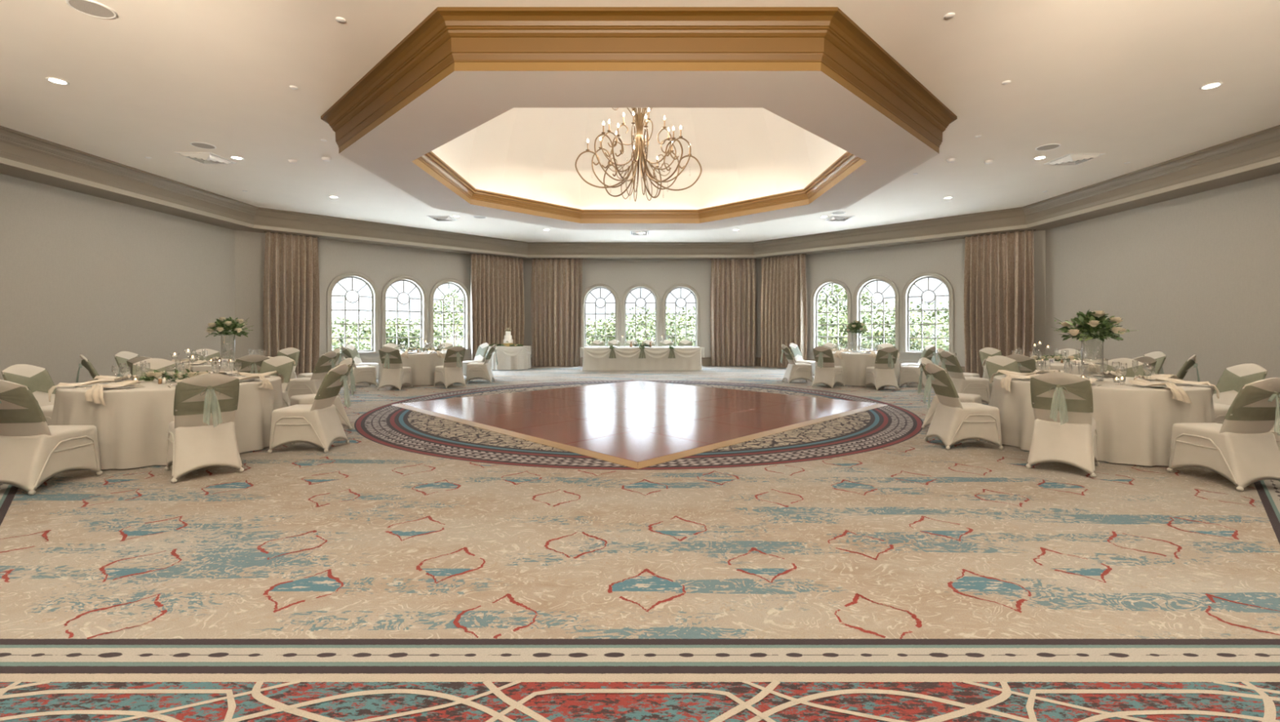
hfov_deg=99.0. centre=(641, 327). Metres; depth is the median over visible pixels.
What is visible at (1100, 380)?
vase
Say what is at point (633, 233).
ceiling vent
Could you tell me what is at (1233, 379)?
banquet chair
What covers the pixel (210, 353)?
banquet chair
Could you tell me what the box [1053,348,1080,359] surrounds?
banquet chair
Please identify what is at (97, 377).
napkin
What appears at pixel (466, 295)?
window
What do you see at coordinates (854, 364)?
tablecloth
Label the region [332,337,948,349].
ground
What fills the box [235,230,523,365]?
wall
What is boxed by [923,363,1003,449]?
banquet chair
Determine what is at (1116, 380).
votive candle
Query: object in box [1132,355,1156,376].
banquet chair
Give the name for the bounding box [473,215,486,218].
ceiling speaker
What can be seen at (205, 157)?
ceiling vent
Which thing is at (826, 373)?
banquet chair
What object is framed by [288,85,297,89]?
sprinkler cover
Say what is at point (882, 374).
banquet chair
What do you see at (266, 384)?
napkin
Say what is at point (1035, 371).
napkin
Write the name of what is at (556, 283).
curtain
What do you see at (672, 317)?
shrub
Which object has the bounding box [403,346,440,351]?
flower garland
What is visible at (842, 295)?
tree
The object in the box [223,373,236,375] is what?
dinner plate
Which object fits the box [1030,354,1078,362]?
flower garland
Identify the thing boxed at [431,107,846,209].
ceiling
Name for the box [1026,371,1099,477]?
banquet chair
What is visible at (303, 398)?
banquet chair
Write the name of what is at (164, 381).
salt shaker
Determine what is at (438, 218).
ceiling vent
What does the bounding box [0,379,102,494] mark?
banquet chair
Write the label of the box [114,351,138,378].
banquet chair
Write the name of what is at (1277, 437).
banquet chair
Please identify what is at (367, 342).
shrub
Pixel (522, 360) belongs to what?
tablecloth
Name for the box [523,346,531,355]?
swag
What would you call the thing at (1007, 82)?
sprinkler cover
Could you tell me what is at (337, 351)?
banquet chair
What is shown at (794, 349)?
banquet chair
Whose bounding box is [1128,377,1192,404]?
napkin
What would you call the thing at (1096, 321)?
flower arrangement
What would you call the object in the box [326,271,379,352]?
window
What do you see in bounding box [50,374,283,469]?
tablecloth
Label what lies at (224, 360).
table number
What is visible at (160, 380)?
pepper shaker
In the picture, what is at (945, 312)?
shrub
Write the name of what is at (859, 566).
floor
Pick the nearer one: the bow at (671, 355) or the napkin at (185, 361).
the napkin at (185, 361)
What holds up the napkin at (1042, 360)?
on the dinner plate
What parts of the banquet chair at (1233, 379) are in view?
seat, sash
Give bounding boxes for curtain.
[263,231,319,377]
[470,253,524,361]
[531,258,582,365]
[710,258,756,365]
[760,253,807,368]
[964,229,1035,377]
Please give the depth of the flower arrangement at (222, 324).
9.40 m
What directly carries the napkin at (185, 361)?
on the dinner plate
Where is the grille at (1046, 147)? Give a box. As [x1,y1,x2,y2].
[1036,144,1059,150]
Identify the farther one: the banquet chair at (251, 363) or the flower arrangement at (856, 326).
the flower arrangement at (856, 326)
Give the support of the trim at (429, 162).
attached to the ceiling at (462, 101)
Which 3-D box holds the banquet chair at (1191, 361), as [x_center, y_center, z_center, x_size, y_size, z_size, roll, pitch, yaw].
[8.143,0.866,8.474,0.518,0.934,0.740,0,0,-40]
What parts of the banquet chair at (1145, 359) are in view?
sash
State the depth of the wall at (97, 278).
10.11 m
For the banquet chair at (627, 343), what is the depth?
18.61 m
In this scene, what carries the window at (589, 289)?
in the wall at (620, 274)
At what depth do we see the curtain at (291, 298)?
14.15 m
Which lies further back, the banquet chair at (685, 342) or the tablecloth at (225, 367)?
the banquet chair at (685, 342)
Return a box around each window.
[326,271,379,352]
[381,275,427,350]
[429,278,471,348]
[582,283,619,346]
[621,283,659,346]
[662,283,700,346]
[809,278,851,350]
[853,275,899,351]
[901,271,954,352]
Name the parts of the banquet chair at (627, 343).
sash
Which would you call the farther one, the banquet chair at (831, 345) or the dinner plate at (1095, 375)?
the banquet chair at (831, 345)
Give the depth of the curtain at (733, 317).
19.11 m
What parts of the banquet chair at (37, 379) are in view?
sash, seat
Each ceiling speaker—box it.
[66,0,116,18]
[189,142,216,149]
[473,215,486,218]
[831,211,845,214]
[1035,143,1061,151]
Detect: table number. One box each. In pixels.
[222,358,228,363]
[1048,358,1054,363]
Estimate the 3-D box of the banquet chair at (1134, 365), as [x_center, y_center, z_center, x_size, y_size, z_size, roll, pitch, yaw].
[6.215,0.866,7.136,0.740,0.934,0.518,0,0,-37]
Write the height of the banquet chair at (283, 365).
0.934 m
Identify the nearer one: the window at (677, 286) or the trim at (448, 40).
the trim at (448, 40)
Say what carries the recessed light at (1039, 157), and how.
in the ceiling at (1122, 80)
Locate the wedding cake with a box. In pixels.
[502,327,513,346]
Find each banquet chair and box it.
[0,364,56,425]
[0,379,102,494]
[75,354,99,382]
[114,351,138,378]
[126,355,151,374]
[131,358,177,378]
[164,373,244,482]
[191,348,220,360]
[233,354,270,373]
[258,355,294,407]
[267,364,351,453]
[276,347,300,377]
[287,351,337,400]
[289,357,355,429]
[297,348,341,396]
[340,346,377,388]
[345,344,378,379]
[377,346,412,390]
[382,342,399,349]
[433,346,466,387]
[436,342,453,350]
[462,342,488,375]
[465,343,497,382]
[591,339,604,346]
[607,339,621,346]
[624,339,637,346]
[642,339,655,346]
[659,339,672,346]
[678,339,692,346]
[780,344,813,382]
[789,342,815,375]
[811,346,844,388]
[822,342,839,350]
[864,346,899,390]
[876,342,894,350]
[898,346,937,386]
[900,344,934,366]
[917,357,982,428]
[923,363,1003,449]
[936,347,979,377]
[940,351,990,404]
[978,346,1002,377]
[985,355,1020,405]
[1004,354,1037,373]
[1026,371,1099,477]
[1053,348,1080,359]
[1099,357,1145,377]
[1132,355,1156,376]
[1143,351,1166,375]
[1166,377,1279,491]
[1176,354,1199,382]
[1212,363,1267,423]
[1269,424,1279,450]
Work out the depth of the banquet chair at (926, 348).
13.36 m
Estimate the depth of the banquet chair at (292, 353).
11.17 m
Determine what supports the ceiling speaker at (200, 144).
attached to the ceiling at (1122, 80)
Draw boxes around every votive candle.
[1112,377,1120,382]
[1118,376,1125,381]
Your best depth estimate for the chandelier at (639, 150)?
9.26 m
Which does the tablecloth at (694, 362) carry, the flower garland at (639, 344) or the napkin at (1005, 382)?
the flower garland at (639, 344)
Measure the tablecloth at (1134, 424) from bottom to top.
0.734 m
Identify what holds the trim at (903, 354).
attached to the wall at (899, 264)
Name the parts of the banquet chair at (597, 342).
sash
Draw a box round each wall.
[0,165,235,387]
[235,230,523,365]
[523,259,757,357]
[757,230,1045,366]
[1045,171,1279,386]
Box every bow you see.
[608,345,616,358]
[638,344,645,358]
[667,345,675,358]
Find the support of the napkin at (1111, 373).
on the dinner plate at (1095, 375)
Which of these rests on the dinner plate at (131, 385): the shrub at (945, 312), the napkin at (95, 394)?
the napkin at (95, 394)
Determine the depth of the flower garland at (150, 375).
5.99 m
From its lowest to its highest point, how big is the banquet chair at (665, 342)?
0.934 m
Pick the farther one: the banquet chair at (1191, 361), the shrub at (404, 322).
the shrub at (404, 322)
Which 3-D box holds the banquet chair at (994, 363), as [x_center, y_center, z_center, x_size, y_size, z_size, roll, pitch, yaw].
[5.190,0.866,7.657,0.518,0.934,0.739,0,0,2]
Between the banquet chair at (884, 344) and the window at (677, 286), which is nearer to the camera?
the banquet chair at (884, 344)
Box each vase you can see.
[221,333,235,362]
[1080,340,1103,381]
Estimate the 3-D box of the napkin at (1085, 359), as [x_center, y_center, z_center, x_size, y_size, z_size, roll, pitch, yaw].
[7.870,0.620,9.502,0.458,0.205,0.264,0,0,4]
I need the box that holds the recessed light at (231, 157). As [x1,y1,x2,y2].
[229,155,244,159]
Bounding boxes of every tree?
[433,286,463,344]
[817,284,871,329]
[818,284,882,336]
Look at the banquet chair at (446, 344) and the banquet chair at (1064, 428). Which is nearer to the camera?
the banquet chair at (1064, 428)
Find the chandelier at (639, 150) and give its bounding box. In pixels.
[574,107,702,201]
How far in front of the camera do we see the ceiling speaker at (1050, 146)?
8.80 m
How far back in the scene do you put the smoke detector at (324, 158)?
9.34 m
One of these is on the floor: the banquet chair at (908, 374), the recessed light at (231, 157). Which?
the banquet chair at (908, 374)
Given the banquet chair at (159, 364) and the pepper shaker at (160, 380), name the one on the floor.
the banquet chair at (159, 364)
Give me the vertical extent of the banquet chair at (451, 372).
0.934 m
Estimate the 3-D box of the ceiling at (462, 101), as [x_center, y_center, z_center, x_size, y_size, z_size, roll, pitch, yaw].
[-0.038,-2.431,9.355,8.370,0.001,8.370,0,0,0]
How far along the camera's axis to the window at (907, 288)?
15.58 m
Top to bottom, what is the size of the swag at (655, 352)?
0.340 m
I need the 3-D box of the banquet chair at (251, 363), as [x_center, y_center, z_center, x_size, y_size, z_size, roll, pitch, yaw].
[-6.109,0.866,8.516,0.740,0.934,0.518,0,0,44]
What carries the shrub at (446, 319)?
on the ground
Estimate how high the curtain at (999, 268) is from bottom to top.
3.753 m
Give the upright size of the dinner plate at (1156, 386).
0.018 m
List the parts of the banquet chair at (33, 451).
sash, seat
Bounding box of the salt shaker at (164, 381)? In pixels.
[161,377,166,383]
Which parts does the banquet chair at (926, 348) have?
seat, sash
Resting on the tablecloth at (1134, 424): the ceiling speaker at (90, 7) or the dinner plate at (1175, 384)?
the dinner plate at (1175, 384)
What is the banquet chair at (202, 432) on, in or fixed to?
on the floor
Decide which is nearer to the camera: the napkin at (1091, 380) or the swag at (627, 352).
the napkin at (1091, 380)
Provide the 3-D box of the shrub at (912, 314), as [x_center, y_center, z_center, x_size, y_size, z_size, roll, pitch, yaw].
[11.801,0.250,24.195,5.271,3.073,5.249,0,0,42]
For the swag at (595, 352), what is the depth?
17.10 m
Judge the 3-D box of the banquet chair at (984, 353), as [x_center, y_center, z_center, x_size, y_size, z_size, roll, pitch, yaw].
[7.175,0.866,11.022,0.518,0.934,0.740,0,0,2]
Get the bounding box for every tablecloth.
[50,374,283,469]
[177,359,294,391]
[377,350,462,385]
[488,345,531,369]
[582,346,702,370]
[814,350,900,386]
[983,359,1101,397]
[990,373,1215,466]
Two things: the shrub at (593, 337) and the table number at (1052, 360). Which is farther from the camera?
the shrub at (593, 337)
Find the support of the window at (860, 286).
in the wall at (899, 264)
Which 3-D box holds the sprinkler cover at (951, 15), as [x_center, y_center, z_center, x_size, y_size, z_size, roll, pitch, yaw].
[2.871,-2.911,5.098,0.090,0.012,0.090,0,0,0]
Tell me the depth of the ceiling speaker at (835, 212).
13.78 m
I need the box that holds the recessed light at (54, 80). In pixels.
[45,76,69,84]
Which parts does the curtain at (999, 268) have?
rod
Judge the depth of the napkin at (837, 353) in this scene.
12.78 m
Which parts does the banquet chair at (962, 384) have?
sash, seat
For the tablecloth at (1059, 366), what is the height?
0.734 m
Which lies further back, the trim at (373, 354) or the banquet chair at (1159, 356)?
the trim at (373, 354)
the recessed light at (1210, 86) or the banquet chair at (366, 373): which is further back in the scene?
the banquet chair at (366, 373)
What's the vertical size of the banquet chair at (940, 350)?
0.934 m
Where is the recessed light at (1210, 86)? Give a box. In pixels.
[1200,82,1222,89]
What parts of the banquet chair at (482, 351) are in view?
seat, sash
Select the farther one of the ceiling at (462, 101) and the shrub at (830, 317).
the shrub at (830, 317)
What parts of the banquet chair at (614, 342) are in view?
sash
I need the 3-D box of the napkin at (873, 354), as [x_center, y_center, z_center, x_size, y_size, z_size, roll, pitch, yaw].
[5.302,0.607,12.676,0.232,0.174,0.477,0,0,9]
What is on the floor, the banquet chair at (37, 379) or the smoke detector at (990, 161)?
the banquet chair at (37, 379)
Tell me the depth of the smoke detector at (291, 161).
9.47 m
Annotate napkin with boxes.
[48,377,114,401]
[84,378,142,405]
[88,374,137,381]
[171,357,199,360]
[172,360,188,363]
[177,359,210,373]
[208,369,239,374]
[211,356,226,359]
[232,374,273,389]
[236,370,284,383]
[400,350,415,358]
[427,349,444,358]
[835,349,848,359]
[862,351,875,358]
[982,355,991,366]
[989,369,1036,383]
[1000,373,1040,392]
[1030,369,1064,373]
[1035,359,1046,370]
[1069,359,1100,373]
[1078,357,1106,360]
[1083,376,1097,383]
[1087,359,1107,362]
[1096,370,1121,375]
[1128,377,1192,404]
[1135,373,1183,380]
[1155,377,1219,399]
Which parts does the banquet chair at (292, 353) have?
sash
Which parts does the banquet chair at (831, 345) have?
sash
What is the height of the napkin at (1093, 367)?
0.200 m
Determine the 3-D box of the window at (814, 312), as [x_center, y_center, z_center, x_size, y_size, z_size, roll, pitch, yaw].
[6.083,-0.451,17.498,1.370,2.272,0.248,0,0,45]
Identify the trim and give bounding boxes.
[0,124,1279,259]
[320,7,957,153]
[324,348,471,360]
[412,151,866,222]
[807,348,956,360]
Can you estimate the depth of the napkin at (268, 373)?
6.59 m
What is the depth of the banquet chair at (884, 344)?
14.64 m
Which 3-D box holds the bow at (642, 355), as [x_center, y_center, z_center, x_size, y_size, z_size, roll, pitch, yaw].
[0.016,0.722,17.048,0.242,0.432,0.101,0,0,0]
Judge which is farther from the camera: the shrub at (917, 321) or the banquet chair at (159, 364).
the shrub at (917, 321)
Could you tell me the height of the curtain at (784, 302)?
3.753 m
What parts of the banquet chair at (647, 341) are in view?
sash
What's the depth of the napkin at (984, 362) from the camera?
10.21 m
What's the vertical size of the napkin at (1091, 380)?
0.200 m
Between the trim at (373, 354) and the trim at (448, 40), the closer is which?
the trim at (448, 40)
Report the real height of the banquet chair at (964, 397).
0.934 m
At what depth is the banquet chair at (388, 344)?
14.68 m
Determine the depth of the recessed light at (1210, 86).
6.58 m
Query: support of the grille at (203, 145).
attached to the ceiling speaker at (200, 144)
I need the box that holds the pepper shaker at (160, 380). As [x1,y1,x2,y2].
[158,376,162,383]
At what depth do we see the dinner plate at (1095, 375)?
6.65 m
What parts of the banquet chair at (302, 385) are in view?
seat, sash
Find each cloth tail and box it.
[579,346,582,357]
[701,346,704,357]
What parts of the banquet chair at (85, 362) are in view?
sash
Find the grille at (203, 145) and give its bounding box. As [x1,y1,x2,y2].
[191,142,214,148]
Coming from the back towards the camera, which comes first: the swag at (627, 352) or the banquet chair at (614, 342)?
the banquet chair at (614, 342)
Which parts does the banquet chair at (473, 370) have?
seat, sash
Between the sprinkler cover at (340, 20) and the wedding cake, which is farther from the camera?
the wedding cake
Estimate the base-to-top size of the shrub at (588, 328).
2.424 m
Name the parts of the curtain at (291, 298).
rod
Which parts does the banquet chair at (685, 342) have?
sash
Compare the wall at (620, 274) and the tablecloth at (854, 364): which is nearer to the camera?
the tablecloth at (854, 364)
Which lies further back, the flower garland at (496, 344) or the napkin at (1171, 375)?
the flower garland at (496, 344)
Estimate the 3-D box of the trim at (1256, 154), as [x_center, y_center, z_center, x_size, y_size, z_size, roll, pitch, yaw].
[-0.038,-2.669,9.355,20.020,0.496,20.020,0,0,0]
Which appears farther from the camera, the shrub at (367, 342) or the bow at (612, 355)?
the shrub at (367, 342)
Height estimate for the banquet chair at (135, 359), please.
0.934 m
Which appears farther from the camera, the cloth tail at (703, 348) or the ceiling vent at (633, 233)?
the cloth tail at (703, 348)
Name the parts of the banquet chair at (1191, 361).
sash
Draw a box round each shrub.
[332,315,392,351]
[332,316,420,350]
[386,317,456,349]
[404,305,463,348]
[586,316,632,346]
[586,318,644,344]
[596,306,684,345]
[626,306,695,346]
[651,306,695,345]
[817,300,894,348]
[817,302,879,347]
[822,302,937,348]
[840,298,948,350]
[893,299,948,351]
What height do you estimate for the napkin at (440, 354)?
0.205 m
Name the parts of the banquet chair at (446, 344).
sash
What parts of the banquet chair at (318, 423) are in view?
seat, sash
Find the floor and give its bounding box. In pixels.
[0,365,1279,721]
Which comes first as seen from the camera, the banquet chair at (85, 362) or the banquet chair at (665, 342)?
the banquet chair at (85, 362)
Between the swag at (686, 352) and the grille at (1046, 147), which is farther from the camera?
the swag at (686, 352)
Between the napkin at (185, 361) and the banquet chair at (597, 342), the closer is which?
the napkin at (185, 361)
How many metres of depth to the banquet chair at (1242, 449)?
4.56 m
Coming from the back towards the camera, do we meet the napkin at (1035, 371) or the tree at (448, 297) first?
the tree at (448, 297)
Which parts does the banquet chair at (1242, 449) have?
seat, sash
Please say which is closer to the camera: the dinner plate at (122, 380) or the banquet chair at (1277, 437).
the banquet chair at (1277, 437)
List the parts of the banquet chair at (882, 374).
seat, sash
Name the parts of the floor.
floor panel, floor panel, floor panel, floor panel, floor panel, floor panel, floor panel, floor panel, floor panel, floor panel, floor panel, floor panel, floor panel, floor panel, floor panel, floor panel, floor panel, floor panel, floor panel, floor panel, floor panel, floor panel, floor panel, floor panel, floor panel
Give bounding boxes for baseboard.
[530,357,757,365]
[757,357,964,372]
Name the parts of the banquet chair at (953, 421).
sash, seat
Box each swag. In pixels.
[487,346,499,354]
[499,346,523,355]
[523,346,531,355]
[583,346,611,357]
[613,346,642,357]
[644,346,670,357]
[673,346,702,357]
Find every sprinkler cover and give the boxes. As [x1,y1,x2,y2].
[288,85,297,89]
[335,17,346,22]
[944,12,955,18]
[1001,80,1010,84]
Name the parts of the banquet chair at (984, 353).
sash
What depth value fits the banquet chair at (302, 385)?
9.31 m
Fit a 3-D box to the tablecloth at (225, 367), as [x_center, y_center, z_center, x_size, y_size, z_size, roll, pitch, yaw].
[-7.185,0.958,9.508,1.942,0.734,1.963,0,0,41]
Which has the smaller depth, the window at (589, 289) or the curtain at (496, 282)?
the curtain at (496, 282)
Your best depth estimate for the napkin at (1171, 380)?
5.61 m
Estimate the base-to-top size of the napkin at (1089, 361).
0.174 m
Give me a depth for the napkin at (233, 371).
6.80 m
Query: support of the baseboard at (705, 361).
attached to the wall at (620, 274)
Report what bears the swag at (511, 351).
hanging from the tablecloth at (522, 360)
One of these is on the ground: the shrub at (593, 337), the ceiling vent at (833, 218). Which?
the shrub at (593, 337)
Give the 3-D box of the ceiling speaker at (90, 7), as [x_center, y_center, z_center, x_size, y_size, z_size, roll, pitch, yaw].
[-5.011,-2.911,4.983,0.330,0.012,0.330,0,0,0]
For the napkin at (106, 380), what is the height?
0.200 m
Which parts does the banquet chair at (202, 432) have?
seat, sash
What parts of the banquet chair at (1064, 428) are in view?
sash, seat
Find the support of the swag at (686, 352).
attached to the tablecloth at (694, 362)
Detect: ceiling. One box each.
[0,0,1279,242]
[339,71,938,230]
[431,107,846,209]
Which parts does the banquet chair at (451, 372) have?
seat, sash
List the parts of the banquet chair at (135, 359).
sash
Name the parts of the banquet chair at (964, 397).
sash, seat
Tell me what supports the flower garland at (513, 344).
on the tablecloth at (522, 360)
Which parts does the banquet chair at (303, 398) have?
seat, sash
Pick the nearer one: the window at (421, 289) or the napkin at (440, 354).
the napkin at (440, 354)
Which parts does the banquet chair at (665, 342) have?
sash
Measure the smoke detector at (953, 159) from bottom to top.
0.050 m
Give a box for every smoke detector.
[287,159,297,164]
[321,156,331,161]
[946,157,955,162]
[983,159,994,164]
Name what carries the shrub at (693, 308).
on the ground
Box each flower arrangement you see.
[205,316,252,337]
[844,320,867,333]
[1051,309,1138,342]
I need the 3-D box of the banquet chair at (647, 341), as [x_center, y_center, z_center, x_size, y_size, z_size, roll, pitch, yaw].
[0.242,0.866,18.390,0.518,0.934,0.740,0,0,0]
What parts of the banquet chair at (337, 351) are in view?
seat, sash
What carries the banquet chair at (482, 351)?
on the floor
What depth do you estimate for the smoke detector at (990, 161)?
9.49 m
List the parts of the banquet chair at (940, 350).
seat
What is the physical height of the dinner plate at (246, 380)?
0.018 m
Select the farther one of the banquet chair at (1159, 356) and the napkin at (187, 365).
the banquet chair at (1159, 356)
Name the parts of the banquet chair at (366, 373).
sash, seat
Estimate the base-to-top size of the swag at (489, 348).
0.290 m
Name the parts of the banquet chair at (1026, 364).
sash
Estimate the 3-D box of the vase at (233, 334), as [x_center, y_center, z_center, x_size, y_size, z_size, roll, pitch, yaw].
[-7.188,0.350,9.500,0.200,0.480,0.200,0,0,0]
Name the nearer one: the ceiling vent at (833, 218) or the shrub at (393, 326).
the ceiling vent at (833, 218)
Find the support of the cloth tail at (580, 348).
hanging from the tablecloth at (694, 362)
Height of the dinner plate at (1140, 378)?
0.018 m
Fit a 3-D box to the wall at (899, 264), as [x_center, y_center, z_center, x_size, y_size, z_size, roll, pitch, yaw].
[7.040,-0.802,16.433,8.293,4.270,0.001,0,0,45]
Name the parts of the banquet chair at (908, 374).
seat, sash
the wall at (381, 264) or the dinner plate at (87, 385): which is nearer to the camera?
the dinner plate at (87, 385)
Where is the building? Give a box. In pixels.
[332,277,388,347]
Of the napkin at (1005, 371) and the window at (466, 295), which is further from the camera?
the window at (466, 295)
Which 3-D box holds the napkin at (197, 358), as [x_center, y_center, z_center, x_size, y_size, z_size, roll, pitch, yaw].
[-7.951,0.616,9.473,0.480,0.200,0.228,0,0,6]
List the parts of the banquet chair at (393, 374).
sash, seat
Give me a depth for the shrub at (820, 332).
23.83 m
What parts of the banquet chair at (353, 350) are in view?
sash, seat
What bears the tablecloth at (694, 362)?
on the head table
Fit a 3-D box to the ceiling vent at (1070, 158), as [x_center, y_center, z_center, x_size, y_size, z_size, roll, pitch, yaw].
[7.446,-2.894,9.424,0.600,0.045,0.600,0,0,0]
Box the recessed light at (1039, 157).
[1032,155,1047,159]
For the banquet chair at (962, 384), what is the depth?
9.42 m
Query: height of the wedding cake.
0.605 m
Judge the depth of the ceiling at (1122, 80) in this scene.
6.57 m
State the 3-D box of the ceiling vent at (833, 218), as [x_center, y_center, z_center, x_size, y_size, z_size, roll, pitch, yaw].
[5.237,-2.894,14.496,0.600,0.045,0.600,0,0,0]
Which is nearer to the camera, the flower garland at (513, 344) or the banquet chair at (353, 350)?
the banquet chair at (353, 350)
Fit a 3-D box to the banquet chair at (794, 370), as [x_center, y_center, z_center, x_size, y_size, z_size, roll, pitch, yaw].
[3.784,0.866,13.444,0.739,0.934,0.518,0,0,-3]
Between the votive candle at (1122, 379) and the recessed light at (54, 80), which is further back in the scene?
the recessed light at (54, 80)
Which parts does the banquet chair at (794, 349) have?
sash, seat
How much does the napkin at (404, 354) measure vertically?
0.174 m
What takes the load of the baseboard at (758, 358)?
attached to the wall at (899, 264)
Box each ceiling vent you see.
[173,151,236,164]
[426,215,457,221]
[630,231,649,235]
[824,215,854,221]
[1044,153,1105,164]
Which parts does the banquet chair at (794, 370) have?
sash, seat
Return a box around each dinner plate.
[73,382,107,386]
[103,384,137,388]
[107,378,133,382]
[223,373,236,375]
[239,378,257,382]
[1091,373,1119,377]
[1132,383,1166,387]
[1139,377,1155,380]
[1160,382,1194,386]
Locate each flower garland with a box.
[137,368,210,381]
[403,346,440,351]
[488,342,505,346]
[509,343,523,346]
[634,342,650,346]
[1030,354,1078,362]
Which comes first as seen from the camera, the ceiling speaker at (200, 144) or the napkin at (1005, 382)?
the napkin at (1005, 382)
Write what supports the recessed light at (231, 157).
in the ceiling at (1122, 80)
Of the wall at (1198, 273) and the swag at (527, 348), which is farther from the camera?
the swag at (527, 348)
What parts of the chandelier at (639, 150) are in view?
arm, arm, arm, arm, arm, arm, arm, arm, arm, arm, arm, arm, arm, arm, arm, arm, arm, arm, arm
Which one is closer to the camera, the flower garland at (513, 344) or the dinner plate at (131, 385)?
the dinner plate at (131, 385)
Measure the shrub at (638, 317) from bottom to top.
3.073 m
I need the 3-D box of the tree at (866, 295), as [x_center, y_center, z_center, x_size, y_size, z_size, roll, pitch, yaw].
[11.531,-0.442,29.884,3.554,4.455,3.613,0,0,34]
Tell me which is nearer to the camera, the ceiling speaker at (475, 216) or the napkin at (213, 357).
the napkin at (213, 357)
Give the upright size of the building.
6.100 m
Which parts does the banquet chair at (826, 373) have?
sash, seat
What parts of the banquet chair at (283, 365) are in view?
sash, seat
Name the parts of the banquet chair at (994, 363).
sash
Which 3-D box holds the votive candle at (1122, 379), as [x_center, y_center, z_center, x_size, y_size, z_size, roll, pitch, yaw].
[5.282,0.561,6.010,0.064,0.058,0.064,0,0,0]
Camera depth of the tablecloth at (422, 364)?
12.63 m
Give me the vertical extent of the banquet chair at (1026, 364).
0.934 m
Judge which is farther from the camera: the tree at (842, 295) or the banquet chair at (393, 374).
the tree at (842, 295)
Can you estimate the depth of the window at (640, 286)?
19.34 m
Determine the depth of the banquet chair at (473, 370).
13.35 m
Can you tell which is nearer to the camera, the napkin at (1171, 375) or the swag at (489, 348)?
the napkin at (1171, 375)

